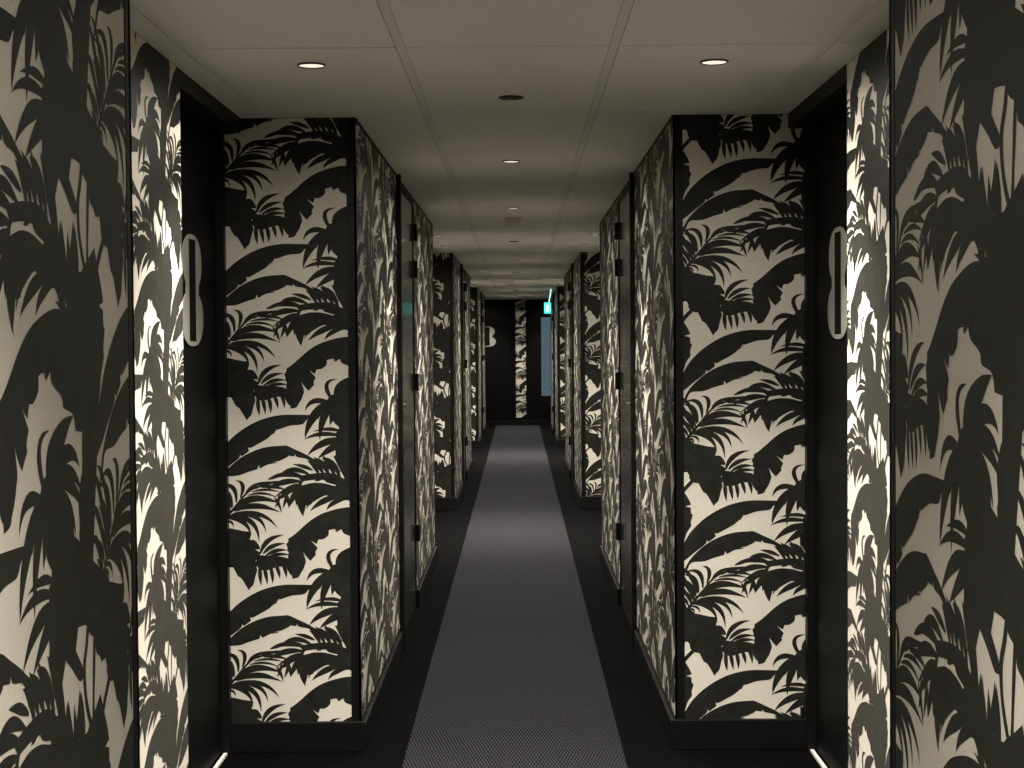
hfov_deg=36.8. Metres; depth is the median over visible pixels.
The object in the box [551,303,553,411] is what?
door
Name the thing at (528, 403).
wall
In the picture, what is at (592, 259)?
wall
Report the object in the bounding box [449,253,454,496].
trim
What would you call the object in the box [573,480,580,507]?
baseboard
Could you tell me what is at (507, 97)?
sprinkler
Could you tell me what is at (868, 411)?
wall
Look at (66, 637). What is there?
wall
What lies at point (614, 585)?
baseboard
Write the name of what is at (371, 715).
baseboard
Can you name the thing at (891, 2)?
trim
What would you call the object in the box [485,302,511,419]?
door
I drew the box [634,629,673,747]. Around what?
baseboard
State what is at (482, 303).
door
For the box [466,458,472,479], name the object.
baseboard
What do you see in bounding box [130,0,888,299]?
ceiling
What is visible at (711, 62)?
recessed light
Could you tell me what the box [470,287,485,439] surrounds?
wall
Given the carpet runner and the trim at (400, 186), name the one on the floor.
the carpet runner
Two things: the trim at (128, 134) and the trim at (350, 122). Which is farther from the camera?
the trim at (350, 122)
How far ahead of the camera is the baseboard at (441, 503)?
14.40 m
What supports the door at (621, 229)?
in the wall at (744, 331)
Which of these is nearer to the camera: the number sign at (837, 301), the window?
the number sign at (837, 301)
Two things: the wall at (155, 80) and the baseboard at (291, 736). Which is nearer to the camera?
the wall at (155, 80)
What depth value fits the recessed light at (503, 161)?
7.18 m
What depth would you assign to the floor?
7.17 m
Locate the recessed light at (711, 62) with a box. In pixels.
[700,59,728,65]
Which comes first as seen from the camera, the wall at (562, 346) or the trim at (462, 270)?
the trim at (462, 270)
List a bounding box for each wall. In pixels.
[0,0,133,767]
[130,29,188,767]
[224,117,434,721]
[433,253,470,496]
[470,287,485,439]
[485,299,550,419]
[550,287,564,439]
[564,252,600,495]
[600,114,804,718]
[847,28,889,767]
[895,0,1023,767]
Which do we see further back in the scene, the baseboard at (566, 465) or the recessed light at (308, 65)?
the baseboard at (566, 465)
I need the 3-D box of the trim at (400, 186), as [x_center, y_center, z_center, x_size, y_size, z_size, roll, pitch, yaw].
[-0.586,0.131,8.384,0.075,2.399,1.290,0,1,0]
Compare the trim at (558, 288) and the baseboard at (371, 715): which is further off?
the trim at (558, 288)
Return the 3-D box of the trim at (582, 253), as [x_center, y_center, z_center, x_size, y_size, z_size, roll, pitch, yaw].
[0.667,-0.089,14.383,0.036,2.284,0.012,0,1,0]
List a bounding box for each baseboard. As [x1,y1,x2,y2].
[231,721,364,752]
[362,631,402,749]
[417,546,437,606]
[435,497,455,509]
[455,481,463,508]
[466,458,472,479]
[472,440,479,447]
[486,420,550,425]
[557,440,564,447]
[564,457,570,478]
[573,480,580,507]
[581,496,600,508]
[599,545,619,605]
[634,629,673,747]
[672,718,805,749]
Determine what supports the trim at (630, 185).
attached to the wall at (744, 331)
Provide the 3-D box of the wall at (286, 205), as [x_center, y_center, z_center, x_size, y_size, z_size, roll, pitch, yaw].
[-0.947,0.132,8.425,0.752,2.400,5.214,0,1,0]
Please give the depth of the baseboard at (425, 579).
9.80 m
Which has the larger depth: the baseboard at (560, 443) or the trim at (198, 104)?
the baseboard at (560, 443)
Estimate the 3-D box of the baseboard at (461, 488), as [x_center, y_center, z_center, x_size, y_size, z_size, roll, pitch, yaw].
[-0.527,1.102,15.376,0.020,0.100,1.918,0,1,0]
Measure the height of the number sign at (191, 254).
0.385 m
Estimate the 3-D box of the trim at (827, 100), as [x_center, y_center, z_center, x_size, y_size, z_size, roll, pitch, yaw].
[1.204,0.196,5.292,0.320,2.400,1.040,0,1,0]
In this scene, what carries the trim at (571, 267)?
attached to the wall at (592, 259)
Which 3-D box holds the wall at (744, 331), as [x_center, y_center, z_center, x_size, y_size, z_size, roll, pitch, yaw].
[1.001,0.118,8.417,0.752,2.400,5.214,0,1,0]
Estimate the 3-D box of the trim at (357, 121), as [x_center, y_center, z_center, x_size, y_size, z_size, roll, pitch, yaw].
[-0.580,-1.064,8.383,0.008,0.012,5.170,0,1,0]
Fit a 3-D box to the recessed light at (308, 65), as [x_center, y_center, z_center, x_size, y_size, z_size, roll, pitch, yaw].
[-0.612,-0.973,4.699,0.088,0.006,0.088,0,1,0]
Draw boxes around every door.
[180,111,226,767]
[401,191,419,631]
[463,273,467,481]
[482,303,484,412]
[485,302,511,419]
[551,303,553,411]
[567,272,571,477]
[614,190,630,626]
[810,106,847,767]
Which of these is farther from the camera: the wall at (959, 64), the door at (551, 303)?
the door at (551, 303)
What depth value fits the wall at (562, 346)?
23.12 m
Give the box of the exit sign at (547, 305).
[544,290,550,312]
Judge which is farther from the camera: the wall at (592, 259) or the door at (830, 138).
the wall at (592, 259)
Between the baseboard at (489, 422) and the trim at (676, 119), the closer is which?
the trim at (676, 119)
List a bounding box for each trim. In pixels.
[124,0,139,767]
[180,70,239,754]
[346,118,361,720]
[356,118,432,225]
[396,174,413,650]
[432,226,434,491]
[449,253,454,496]
[460,264,464,489]
[470,315,471,456]
[475,287,477,439]
[480,292,482,434]
[553,291,554,433]
[557,287,560,439]
[569,263,574,488]
[581,252,585,495]
[599,115,671,224]
[600,308,601,542]
[617,172,636,648]
[672,115,684,718]
[788,64,846,750]
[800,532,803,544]
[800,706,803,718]
[889,0,895,767]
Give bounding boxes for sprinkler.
[498,95,523,99]
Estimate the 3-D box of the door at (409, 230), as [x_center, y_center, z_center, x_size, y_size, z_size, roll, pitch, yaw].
[-0.577,0.143,8.437,0.082,2.348,1.269,0,1,0]
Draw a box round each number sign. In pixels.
[182,234,202,345]
[485,326,495,346]
[828,227,846,338]
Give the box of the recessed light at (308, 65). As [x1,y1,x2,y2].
[297,62,325,68]
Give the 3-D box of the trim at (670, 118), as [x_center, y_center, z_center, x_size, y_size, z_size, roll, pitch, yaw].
[0.616,-1.072,8.378,0.008,0.012,5.170,0,1,0]
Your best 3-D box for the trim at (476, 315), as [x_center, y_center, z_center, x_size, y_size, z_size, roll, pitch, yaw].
[-0.527,-0.298,22.955,0.036,2.284,0.012,0,1,0]
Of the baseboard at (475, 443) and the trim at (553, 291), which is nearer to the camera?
the baseboard at (475, 443)
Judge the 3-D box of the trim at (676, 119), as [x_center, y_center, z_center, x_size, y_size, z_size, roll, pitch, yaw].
[0.631,0.130,5.816,0.036,2.284,0.012,0,1,0]
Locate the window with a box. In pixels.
[540,316,550,396]
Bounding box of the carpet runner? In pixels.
[402,425,626,767]
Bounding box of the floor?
[211,425,829,767]
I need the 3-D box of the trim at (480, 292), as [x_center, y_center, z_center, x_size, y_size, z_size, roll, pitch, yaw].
[-0.513,-0.306,25.518,0.075,2.399,1.290,0,1,0]
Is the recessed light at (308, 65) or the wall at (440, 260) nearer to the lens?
the recessed light at (308, 65)
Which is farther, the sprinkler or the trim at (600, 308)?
the trim at (600, 308)
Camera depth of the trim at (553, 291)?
24.86 m
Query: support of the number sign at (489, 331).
attached to the door at (497, 314)
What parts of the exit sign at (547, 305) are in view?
lit panel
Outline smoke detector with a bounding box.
[505,217,520,224]
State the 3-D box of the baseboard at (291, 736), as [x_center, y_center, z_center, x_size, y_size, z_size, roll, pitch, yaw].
[-0.824,1.340,5.841,0.533,0.115,0.018,0,1,0]
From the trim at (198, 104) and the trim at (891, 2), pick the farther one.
the trim at (198, 104)
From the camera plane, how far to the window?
29.37 m
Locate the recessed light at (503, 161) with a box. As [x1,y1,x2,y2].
[502,160,519,162]
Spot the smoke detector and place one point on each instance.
(510, 220)
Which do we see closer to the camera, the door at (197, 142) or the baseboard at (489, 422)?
the door at (197, 142)
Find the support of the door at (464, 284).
in the wall at (440, 260)
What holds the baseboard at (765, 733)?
attached to the wall at (744, 331)
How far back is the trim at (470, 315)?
19.58 m
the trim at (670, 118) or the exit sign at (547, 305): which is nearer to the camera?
the trim at (670, 118)
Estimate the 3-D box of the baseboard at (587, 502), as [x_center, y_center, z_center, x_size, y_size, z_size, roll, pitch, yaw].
[0.909,1.109,14.400,0.533,0.115,0.018,0,1,0]
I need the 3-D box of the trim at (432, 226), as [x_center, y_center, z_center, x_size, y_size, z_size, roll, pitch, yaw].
[-0.578,0.006,11.013,0.036,2.284,0.033,0,1,0]

